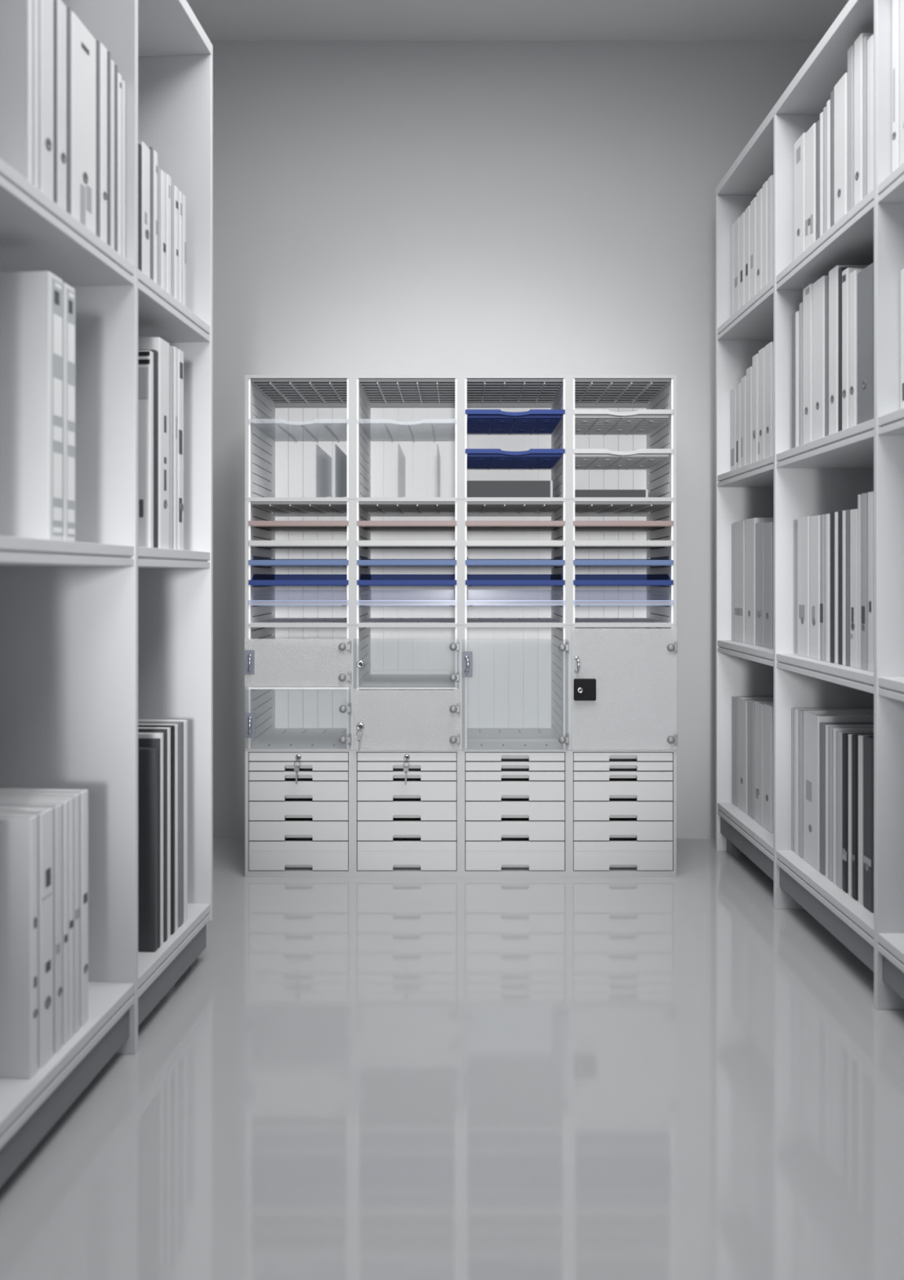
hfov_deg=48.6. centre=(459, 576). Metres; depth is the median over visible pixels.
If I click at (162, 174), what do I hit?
book
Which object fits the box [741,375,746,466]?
book
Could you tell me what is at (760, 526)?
binder
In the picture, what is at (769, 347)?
binder
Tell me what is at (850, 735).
book
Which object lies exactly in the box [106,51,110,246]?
book
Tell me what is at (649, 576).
tray
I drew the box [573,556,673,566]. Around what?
tray
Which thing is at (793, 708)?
book
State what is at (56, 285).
print
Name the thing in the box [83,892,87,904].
print
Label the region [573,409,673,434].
tray
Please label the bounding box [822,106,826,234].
book
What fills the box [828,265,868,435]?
binder
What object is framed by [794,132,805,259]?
binder
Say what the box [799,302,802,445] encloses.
book
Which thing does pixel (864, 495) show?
binder
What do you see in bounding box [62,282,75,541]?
box file
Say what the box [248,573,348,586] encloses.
tray
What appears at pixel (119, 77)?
book
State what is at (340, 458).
divider
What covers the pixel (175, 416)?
print
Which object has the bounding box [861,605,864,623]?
print
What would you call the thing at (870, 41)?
book
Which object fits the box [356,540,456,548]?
tray
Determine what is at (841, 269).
book
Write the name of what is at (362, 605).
tray
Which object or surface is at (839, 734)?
book
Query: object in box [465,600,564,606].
tray
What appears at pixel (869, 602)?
print
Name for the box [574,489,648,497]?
storage box
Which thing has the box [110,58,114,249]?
book
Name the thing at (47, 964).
print
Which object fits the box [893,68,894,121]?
print
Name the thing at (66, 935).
print
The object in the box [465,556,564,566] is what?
tray
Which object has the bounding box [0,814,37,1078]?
binder
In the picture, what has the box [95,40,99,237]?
book
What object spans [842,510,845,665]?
book
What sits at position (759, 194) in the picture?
binder
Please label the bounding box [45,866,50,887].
print
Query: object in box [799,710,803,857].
book
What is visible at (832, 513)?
book
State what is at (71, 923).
print
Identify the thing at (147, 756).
binder
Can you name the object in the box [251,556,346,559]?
tray
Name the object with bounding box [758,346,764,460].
binder
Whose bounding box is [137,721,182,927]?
book
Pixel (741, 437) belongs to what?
print
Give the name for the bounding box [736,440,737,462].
print
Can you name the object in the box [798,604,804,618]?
print
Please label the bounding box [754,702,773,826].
binder
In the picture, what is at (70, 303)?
print
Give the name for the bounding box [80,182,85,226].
print
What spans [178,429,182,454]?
print
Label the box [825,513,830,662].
book
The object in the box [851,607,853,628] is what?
print
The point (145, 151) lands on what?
binder
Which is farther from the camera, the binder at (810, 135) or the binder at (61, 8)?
the binder at (810, 135)
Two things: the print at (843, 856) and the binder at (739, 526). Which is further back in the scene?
the binder at (739, 526)
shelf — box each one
[249,686,346,688]
[358,669,454,688]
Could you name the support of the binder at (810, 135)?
on the bookcase at (824, 475)
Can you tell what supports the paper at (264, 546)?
on the tray at (256, 544)
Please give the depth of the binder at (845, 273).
2.46 m
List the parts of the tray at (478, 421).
tray plate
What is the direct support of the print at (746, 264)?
attached to the book at (747, 212)
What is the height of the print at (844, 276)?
0.016 m
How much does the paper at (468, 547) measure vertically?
0.016 m
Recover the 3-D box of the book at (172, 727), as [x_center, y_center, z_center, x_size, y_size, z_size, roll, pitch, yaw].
[-0.782,0.576,2.286,0.260,0.472,0.023,0,0,4]
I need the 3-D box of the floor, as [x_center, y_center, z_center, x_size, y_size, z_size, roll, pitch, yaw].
[0.100,1.006,0.525,3.240,0.100,6.450,0,0,0]
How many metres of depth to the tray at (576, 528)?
3.39 m
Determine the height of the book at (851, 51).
0.431 m
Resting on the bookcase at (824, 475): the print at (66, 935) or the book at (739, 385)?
the book at (739, 385)
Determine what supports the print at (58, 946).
attached to the binder at (57, 808)
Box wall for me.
[209,40,819,838]
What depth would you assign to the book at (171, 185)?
2.27 m
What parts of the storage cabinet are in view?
panel, panel, panel, panel, handle plate, handle plate, handle, handle, door, panel, panel, drawer, drawer, drawer, drawer, drawer, drawer, panel, door, door, panel, drawer, drawer, drawer, drawer, drawer, drawer, panel, panel, handle plate, handle, panel, panel, panel, drawer, drawer, drawer, drawer, drawer, drawer, drawer, handle, panel, drawer, drawer, drawer, drawer, drawer, drawer, drawer, panel, panel, door, panel, panel, panel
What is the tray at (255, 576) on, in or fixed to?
on the tray at (257, 580)
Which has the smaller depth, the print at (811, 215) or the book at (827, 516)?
the book at (827, 516)
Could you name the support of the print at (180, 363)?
attached to the binder at (180, 353)
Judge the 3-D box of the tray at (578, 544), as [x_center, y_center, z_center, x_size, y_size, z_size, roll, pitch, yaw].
[0.519,-0.105,3.379,0.317,0.021,0.401,0,0,0]
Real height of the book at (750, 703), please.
0.378 m
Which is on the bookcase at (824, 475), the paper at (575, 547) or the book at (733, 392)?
the book at (733, 392)
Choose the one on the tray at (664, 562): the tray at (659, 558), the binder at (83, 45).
the tray at (659, 558)
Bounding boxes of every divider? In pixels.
[315,444,331,497]
[334,444,346,497]
[397,444,404,497]
[436,444,439,497]
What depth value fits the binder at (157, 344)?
2.21 m
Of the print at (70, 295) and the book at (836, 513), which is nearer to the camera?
the print at (70, 295)
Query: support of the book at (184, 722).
on the bookcase at (102, 633)
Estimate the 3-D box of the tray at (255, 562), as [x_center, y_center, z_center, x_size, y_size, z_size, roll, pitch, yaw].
[-0.514,-0.048,3.379,0.317,0.030,0.401,0,0,0]
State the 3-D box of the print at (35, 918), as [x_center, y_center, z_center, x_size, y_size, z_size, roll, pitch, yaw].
[-0.694,0.565,1.632,0.003,0.017,0.008,0,0,4]
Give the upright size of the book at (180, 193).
0.270 m
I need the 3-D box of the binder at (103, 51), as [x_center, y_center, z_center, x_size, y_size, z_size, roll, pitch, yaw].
[-0.803,-0.815,1.907,0.261,0.383,0.032,0,0,4]
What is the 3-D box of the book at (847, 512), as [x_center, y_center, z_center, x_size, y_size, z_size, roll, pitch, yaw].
[1.084,0.028,2.470,0.260,0.385,0.019,0,0,-1]
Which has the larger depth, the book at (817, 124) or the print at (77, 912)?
the book at (817, 124)
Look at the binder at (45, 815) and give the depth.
1.67 m
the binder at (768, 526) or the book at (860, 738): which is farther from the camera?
the binder at (768, 526)
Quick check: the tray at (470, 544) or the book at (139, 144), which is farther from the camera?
the tray at (470, 544)
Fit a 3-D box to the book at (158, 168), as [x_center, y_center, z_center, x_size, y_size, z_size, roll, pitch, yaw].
[-0.786,-0.759,2.196,0.260,0.270,0.013,0,0,4]
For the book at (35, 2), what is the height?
0.379 m
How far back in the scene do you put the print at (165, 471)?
2.22 m
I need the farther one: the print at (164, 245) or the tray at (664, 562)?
the tray at (664, 562)
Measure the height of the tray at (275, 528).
0.015 m
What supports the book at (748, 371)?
on the bookcase at (824, 475)
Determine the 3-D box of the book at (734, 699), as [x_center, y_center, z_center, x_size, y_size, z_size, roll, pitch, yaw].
[1.075,0.601,3.451,0.260,0.369,0.060,0,0,-1]
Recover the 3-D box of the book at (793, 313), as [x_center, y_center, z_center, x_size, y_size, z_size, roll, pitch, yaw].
[1.072,-0.549,2.836,0.260,0.394,0.021,0,0,-1]
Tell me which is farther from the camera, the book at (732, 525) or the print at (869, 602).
the book at (732, 525)
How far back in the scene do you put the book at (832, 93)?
2.56 m
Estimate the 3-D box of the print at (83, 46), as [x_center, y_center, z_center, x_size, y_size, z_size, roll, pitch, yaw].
[-0.680,-0.957,1.813,0.003,0.009,0.031,0,0,4]
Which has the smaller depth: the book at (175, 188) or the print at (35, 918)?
the print at (35, 918)
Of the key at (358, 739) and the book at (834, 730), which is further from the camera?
the key at (358, 739)
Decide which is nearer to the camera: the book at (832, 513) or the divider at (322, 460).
the book at (832, 513)
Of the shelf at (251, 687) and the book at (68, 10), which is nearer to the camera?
the book at (68, 10)
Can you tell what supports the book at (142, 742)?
on the bookcase at (102, 633)
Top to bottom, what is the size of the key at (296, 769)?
0.087 m
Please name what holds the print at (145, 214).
attached to the binder at (145, 151)
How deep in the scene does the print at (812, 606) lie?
2.69 m
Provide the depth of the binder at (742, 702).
3.36 m
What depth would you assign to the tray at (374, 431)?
3.37 m
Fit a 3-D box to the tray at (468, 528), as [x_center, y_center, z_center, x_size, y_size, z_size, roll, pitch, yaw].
[0.175,-0.171,3.382,0.303,0.015,0.396,0,0,0]
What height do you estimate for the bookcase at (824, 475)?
2.315 m
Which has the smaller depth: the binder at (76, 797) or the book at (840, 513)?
the binder at (76, 797)
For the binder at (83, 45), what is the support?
on the bookcase at (102, 633)
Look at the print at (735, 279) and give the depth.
3.41 m
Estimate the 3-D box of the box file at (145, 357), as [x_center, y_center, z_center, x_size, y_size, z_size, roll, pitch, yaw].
[-0.790,-0.273,2.153,0.260,0.422,0.021,0,0,4]
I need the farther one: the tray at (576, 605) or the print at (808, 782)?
the tray at (576, 605)
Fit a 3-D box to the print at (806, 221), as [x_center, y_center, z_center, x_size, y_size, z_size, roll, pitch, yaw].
[0.950,-0.956,2.737,0.003,0.042,0.018,0,0,-1]
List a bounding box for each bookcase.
[0,0,212,1186]
[715,0,903,1009]
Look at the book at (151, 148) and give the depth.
2.14 m
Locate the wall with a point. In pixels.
(380, 207)
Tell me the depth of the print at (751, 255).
3.24 m
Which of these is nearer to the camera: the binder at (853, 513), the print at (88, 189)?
the print at (88, 189)
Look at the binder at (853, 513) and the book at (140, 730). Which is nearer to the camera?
the book at (140, 730)
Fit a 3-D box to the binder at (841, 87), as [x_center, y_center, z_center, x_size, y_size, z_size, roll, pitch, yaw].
[1.083,-1.056,2.516,0.261,0.384,0.079,0,0,-1]
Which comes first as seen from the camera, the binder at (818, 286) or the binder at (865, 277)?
the binder at (865, 277)
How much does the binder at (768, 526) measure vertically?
0.388 m
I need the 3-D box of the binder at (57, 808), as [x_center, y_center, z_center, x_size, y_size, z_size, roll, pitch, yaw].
[-0.837,0.603,1.728,0.301,0.418,0.028,0,0,4]
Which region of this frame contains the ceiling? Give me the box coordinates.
[186,0,848,40]
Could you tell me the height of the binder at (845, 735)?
0.393 m
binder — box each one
[0,0,32,184]
[0,271,62,540]
[0,788,88,1026]
[0,792,79,1033]
[0,796,73,1039]
[0,803,62,1053]
[0,807,53,1068]
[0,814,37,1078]
[38,0,53,200]
[57,0,66,211]
[71,11,96,235]
[99,42,106,243]
[137,141,150,278]
[137,337,168,548]
[137,746,157,951]
[177,348,183,550]
[733,520,744,642]
[737,697,773,813]
[744,517,773,644]
[751,353,758,462]
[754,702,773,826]
[755,187,762,293]
[755,521,773,646]
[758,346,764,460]
[763,703,773,833]
[764,342,773,457]
[764,522,773,648]
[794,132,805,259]
[797,516,809,657]
[802,283,813,444]
[803,710,873,871]
[804,122,816,249]
[809,515,820,659]
[812,275,828,440]
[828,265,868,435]
[834,71,847,223]
[841,267,864,430]
[841,733,873,893]
[848,269,862,427]
[849,508,857,667]
[852,734,873,900]
[853,32,873,206]
[857,262,873,424]
[861,493,867,670]
[862,735,873,912]
[867,491,873,671]
[892,0,899,172]
[899,0,903,165]
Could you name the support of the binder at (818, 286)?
on the bookcase at (824, 475)
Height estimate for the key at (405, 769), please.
0.087 m
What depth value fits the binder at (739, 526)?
3.39 m
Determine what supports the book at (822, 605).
on the bookcase at (824, 475)
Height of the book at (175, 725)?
0.472 m
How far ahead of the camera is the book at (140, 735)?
2.20 m
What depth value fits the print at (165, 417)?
2.22 m
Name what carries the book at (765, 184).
on the bookcase at (824, 475)
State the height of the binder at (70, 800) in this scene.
0.420 m
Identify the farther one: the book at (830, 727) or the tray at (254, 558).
the tray at (254, 558)
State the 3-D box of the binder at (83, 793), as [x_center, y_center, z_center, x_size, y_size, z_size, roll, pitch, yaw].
[-0.830,0.602,1.829,0.301,0.422,0.030,0,0,4]
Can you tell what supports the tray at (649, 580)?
in the storage cabinet
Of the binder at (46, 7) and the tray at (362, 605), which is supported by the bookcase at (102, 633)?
the binder at (46, 7)
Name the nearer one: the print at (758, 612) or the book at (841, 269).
the book at (841, 269)
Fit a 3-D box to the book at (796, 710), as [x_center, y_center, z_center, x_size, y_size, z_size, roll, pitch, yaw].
[1.082,0.581,2.840,0.260,0.409,0.032,0,0,-1]
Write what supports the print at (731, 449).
attached to the book at (733, 392)
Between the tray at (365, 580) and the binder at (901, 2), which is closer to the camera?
the binder at (901, 2)
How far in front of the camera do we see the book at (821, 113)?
2.63 m
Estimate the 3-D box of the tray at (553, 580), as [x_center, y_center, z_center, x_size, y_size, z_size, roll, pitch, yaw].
[0.175,0.011,3.379,0.317,0.039,0.401,0,0,0]
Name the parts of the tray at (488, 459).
tray plate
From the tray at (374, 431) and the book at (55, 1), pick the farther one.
the tray at (374, 431)
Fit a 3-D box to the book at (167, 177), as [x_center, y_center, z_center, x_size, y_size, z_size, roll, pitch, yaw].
[-0.782,-0.762,2.255,0.261,0.276,0.031,0,0,4]
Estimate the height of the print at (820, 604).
0.050 m
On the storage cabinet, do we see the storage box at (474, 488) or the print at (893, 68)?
the storage box at (474, 488)
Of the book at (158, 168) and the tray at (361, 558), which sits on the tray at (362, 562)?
the tray at (361, 558)
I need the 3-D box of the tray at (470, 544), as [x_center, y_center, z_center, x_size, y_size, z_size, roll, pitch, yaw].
[0.175,-0.105,3.379,0.317,0.021,0.401,0,0,0]
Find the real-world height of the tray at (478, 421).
0.024 m
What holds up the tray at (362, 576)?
on the tray at (365, 580)
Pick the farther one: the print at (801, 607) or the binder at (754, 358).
the binder at (754, 358)
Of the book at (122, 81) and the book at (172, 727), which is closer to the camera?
the book at (122, 81)
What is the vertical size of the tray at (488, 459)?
0.024 m
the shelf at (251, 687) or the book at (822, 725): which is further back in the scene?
the shelf at (251, 687)
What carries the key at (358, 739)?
hanging from the storage cabinet
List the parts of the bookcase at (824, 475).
leg, shelf, shelf, shelf, shelf, plinth rail, shelf, shelf, shelf, shelf, plinth rail, shelf, shelf, shelf, shelf, plinth rail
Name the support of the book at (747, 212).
on the bookcase at (824, 475)
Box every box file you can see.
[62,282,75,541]
[137,350,153,547]
[900,268,903,408]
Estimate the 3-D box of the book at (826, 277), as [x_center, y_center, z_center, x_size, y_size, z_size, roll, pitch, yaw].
[1.077,-0.564,2.591,0.260,0.422,0.017,0,0,-1]
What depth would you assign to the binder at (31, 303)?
1.68 m
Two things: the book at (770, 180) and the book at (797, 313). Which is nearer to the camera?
the book at (797, 313)
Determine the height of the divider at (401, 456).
0.173 m
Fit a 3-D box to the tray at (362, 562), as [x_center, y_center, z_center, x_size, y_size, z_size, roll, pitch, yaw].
[-0.169,-0.048,3.379,0.317,0.030,0.401,0,0,0]
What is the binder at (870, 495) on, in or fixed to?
on the bookcase at (824, 475)
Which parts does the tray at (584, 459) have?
tray plate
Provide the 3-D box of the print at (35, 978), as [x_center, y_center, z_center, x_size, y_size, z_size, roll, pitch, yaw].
[-0.694,0.661,1.632,0.003,0.017,0.008,0,0,4]
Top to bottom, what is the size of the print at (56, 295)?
0.023 m
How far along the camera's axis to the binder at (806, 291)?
2.71 m
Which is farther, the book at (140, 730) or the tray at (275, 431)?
the tray at (275, 431)
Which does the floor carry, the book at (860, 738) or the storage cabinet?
the storage cabinet
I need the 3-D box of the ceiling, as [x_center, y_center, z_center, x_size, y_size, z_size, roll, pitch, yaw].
[0.100,-2.006,0.525,3.240,0.100,6.450,0,0,0]
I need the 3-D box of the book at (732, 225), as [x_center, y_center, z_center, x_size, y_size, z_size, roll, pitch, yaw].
[1.070,-1.040,3.462,0.260,0.351,0.038,0,0,-1]
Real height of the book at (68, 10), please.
0.373 m
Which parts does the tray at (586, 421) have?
tray plate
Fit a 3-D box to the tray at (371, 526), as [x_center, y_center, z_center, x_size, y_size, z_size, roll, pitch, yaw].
[-0.169,-0.168,3.379,0.317,0.020,0.401,0,0,0]
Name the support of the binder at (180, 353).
on the bookcase at (102, 633)
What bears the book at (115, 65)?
on the bookcase at (102, 633)
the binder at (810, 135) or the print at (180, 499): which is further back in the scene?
the binder at (810, 135)
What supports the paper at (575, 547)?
on the tray at (578, 544)
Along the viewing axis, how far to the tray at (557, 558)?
3.58 m
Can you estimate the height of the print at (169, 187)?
0.028 m
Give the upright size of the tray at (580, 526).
0.020 m
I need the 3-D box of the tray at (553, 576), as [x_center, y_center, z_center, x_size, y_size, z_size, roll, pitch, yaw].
[0.175,0.009,3.382,0.303,0.034,0.396,0,0,0]
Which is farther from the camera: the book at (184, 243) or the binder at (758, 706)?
the binder at (758, 706)
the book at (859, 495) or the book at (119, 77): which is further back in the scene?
the book at (859, 495)
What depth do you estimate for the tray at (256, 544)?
3.18 m
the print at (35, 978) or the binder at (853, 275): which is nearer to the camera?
the print at (35, 978)
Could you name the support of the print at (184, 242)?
attached to the book at (184, 243)
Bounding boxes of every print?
[33,916,36,928]
[33,975,36,987]
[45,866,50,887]
[45,959,50,973]
[53,289,59,306]
[54,282,61,289]
[56,942,60,954]
[64,933,67,942]
[68,292,74,298]
[68,299,72,314]
[69,919,73,928]
[75,907,79,919]
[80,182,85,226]
[81,42,88,55]
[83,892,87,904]
[86,184,91,213]
[144,211,146,224]
[155,220,157,235]
[163,242,165,253]
[164,415,166,432]
[164,469,166,490]
[168,184,170,198]
[175,416,177,438]
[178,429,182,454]
[178,497,182,522]
[179,361,182,379]
[184,241,186,263]
[730,448,733,466]
[734,276,737,287]
[734,607,742,615]
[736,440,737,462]
[741,437,742,457]
[745,262,747,276]
[750,254,752,269]
[755,609,762,615]
[755,787,758,799]
[795,145,800,164]
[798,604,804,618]
[804,218,808,235]
[805,779,811,801]
[809,213,813,234]
[811,605,814,622]
[819,603,822,622]
[841,848,846,861]
[842,274,845,282]
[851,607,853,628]
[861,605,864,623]
[862,855,871,866]
[868,600,871,612]
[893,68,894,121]
[902,382,903,400]
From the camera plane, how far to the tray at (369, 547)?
3.40 m
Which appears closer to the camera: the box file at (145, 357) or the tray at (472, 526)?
the box file at (145, 357)
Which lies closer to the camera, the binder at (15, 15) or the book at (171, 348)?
the binder at (15, 15)
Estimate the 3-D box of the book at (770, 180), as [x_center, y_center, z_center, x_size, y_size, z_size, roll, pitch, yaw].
[1.077,-1.044,3.067,0.260,0.359,0.037,0,0,-1]
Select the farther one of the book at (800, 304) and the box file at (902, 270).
the book at (800, 304)
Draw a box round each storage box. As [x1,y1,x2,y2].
[466,480,552,497]
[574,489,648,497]
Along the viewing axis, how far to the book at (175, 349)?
2.29 m
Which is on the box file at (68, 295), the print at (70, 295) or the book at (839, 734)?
the print at (70, 295)
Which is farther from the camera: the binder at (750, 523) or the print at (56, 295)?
the binder at (750, 523)
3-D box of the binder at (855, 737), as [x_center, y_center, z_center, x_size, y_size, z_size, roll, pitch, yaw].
[1.089,0.586,2.440,0.261,0.399,0.030,0,0,-1]
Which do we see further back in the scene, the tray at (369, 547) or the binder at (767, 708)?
the tray at (369, 547)
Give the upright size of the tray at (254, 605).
0.047 m
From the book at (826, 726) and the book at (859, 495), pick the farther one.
the book at (826, 726)
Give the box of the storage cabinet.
[244,374,677,877]
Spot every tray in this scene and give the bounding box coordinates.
[248,418,346,441]
[248,520,348,531]
[248,540,348,548]
[248,556,348,566]
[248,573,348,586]
[248,600,348,606]
[250,573,346,580]
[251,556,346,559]
[258,525,346,531]
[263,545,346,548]
[356,520,456,531]
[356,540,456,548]
[356,556,456,566]
[356,573,456,586]
[356,600,456,606]
[359,418,454,440]
[359,556,454,559]
[359,573,454,580]
[364,526,454,531]
[365,546,454,548]
[465,409,564,434]
[465,448,564,469]
[465,520,564,531]
[465,540,564,548]
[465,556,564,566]
[465,573,564,586]
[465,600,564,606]
[466,526,557,531]
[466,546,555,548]
[466,556,562,559]
[466,573,562,580]
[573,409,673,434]
[573,448,673,469]
[573,520,673,531]
[573,540,673,548]
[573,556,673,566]
[573,573,673,586]
[573,600,673,606]
[574,526,662,531]
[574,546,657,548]
[574,556,670,559]
[574,573,670,580]
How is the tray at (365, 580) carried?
in the storage cabinet
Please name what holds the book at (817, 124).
on the bookcase at (824, 475)
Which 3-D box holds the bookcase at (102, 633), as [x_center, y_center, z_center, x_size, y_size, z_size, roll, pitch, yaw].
[-0.940,-0.186,0.638,0.408,2.285,3.762,0,0,4]
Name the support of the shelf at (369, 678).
attached to the storage cabinet
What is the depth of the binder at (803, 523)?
2.76 m
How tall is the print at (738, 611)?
0.025 m
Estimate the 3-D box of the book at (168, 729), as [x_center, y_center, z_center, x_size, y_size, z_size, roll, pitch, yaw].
[-0.783,0.577,2.261,0.260,0.471,0.018,0,0,4]
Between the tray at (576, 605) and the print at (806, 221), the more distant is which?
the tray at (576, 605)
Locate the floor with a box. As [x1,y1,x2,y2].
[0,838,903,1279]
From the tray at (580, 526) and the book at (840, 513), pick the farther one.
the tray at (580, 526)
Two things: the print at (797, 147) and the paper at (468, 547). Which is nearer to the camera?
the print at (797, 147)
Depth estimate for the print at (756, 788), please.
3.20 m
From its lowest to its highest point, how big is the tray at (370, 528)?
0.015 m
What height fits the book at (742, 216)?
0.347 m
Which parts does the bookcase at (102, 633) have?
plinth rail, shelf, shelf, shelf, plinth rail, shelf, shelf, shelf, leg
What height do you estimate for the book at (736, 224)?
0.350 m
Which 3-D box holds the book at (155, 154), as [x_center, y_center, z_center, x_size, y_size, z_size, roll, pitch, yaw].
[-0.787,-0.772,2.174,0.261,0.296,0.022,0,0,4]
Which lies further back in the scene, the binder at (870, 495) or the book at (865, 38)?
the book at (865, 38)
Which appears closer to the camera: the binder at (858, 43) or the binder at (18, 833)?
the binder at (18, 833)
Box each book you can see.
[0,800,67,1044]
[32,0,38,188]
[53,0,57,204]
[66,6,71,214]
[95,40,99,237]
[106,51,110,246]
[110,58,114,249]
[114,64,117,252]
[117,72,121,255]
[121,80,124,257]
[137,142,141,271]
[137,349,157,547]
[137,719,187,921]
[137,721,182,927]
[137,724,174,934]
[137,724,177,930]
[137,727,170,938]
[137,728,166,942]
[137,732,163,946]
[137,737,159,947]
[147,146,153,280]
[153,150,157,284]
[157,166,160,286]
[160,169,165,290]
[164,173,170,294]
[168,346,173,549]
[170,184,173,297]
[172,346,177,549]
[173,185,177,300]
[177,190,182,303]
[182,194,186,306]
[730,223,733,316]
[730,386,736,471]
[731,524,733,639]
[731,696,773,806]
[733,217,739,313]
[736,382,741,468]
[739,212,744,308]
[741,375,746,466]
[744,204,750,303]
[746,366,751,465]
[747,700,773,819]
[750,196,755,298]
[762,180,767,288]
[767,174,773,283]
[791,312,795,448]
[791,707,873,851]
[794,708,873,854]
[795,311,799,447]
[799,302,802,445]
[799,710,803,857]
[815,120,819,240]
[819,111,822,236]
[819,514,825,661]
[819,722,873,875]
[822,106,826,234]
[825,276,828,435]
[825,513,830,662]
[825,724,873,878]
[826,99,830,231]
[828,725,873,881]
[830,90,834,227]
[830,511,838,662]
[832,728,873,884]
[834,511,838,663]
[836,730,873,888]
[838,266,866,431]
[838,510,843,664]
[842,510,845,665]
[845,509,850,666]
[847,44,853,212]
[848,733,873,896]
[857,494,861,668]
[857,735,863,905]
[862,35,870,198]
[866,34,873,194]
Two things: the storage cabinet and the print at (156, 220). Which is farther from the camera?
the storage cabinet
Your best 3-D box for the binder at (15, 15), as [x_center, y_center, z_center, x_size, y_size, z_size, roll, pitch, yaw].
[-0.822,-0.815,1.623,0.260,0.383,0.016,0,0,4]
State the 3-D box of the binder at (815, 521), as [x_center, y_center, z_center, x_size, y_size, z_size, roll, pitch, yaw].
[1.079,0.029,2.686,0.261,0.383,0.071,0,0,-1]
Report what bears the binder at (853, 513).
on the bookcase at (824, 475)
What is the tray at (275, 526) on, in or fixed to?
in the storage cabinet
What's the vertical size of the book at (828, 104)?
0.367 m
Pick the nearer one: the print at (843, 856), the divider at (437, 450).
the print at (843, 856)
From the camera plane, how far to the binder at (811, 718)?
2.72 m
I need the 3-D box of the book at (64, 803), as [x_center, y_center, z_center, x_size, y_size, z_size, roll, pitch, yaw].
[-0.835,0.603,1.754,0.301,0.419,0.018,0,0,4]
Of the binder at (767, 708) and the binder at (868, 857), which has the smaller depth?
the binder at (868, 857)
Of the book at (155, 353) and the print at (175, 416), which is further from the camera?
the print at (175, 416)
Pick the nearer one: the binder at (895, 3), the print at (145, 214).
the print at (145, 214)
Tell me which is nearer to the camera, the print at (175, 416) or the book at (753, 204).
the print at (175, 416)
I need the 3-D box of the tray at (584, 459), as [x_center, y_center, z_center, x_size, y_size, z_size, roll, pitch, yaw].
[0.519,-0.395,3.379,0.317,0.024,0.401,0,0,0]

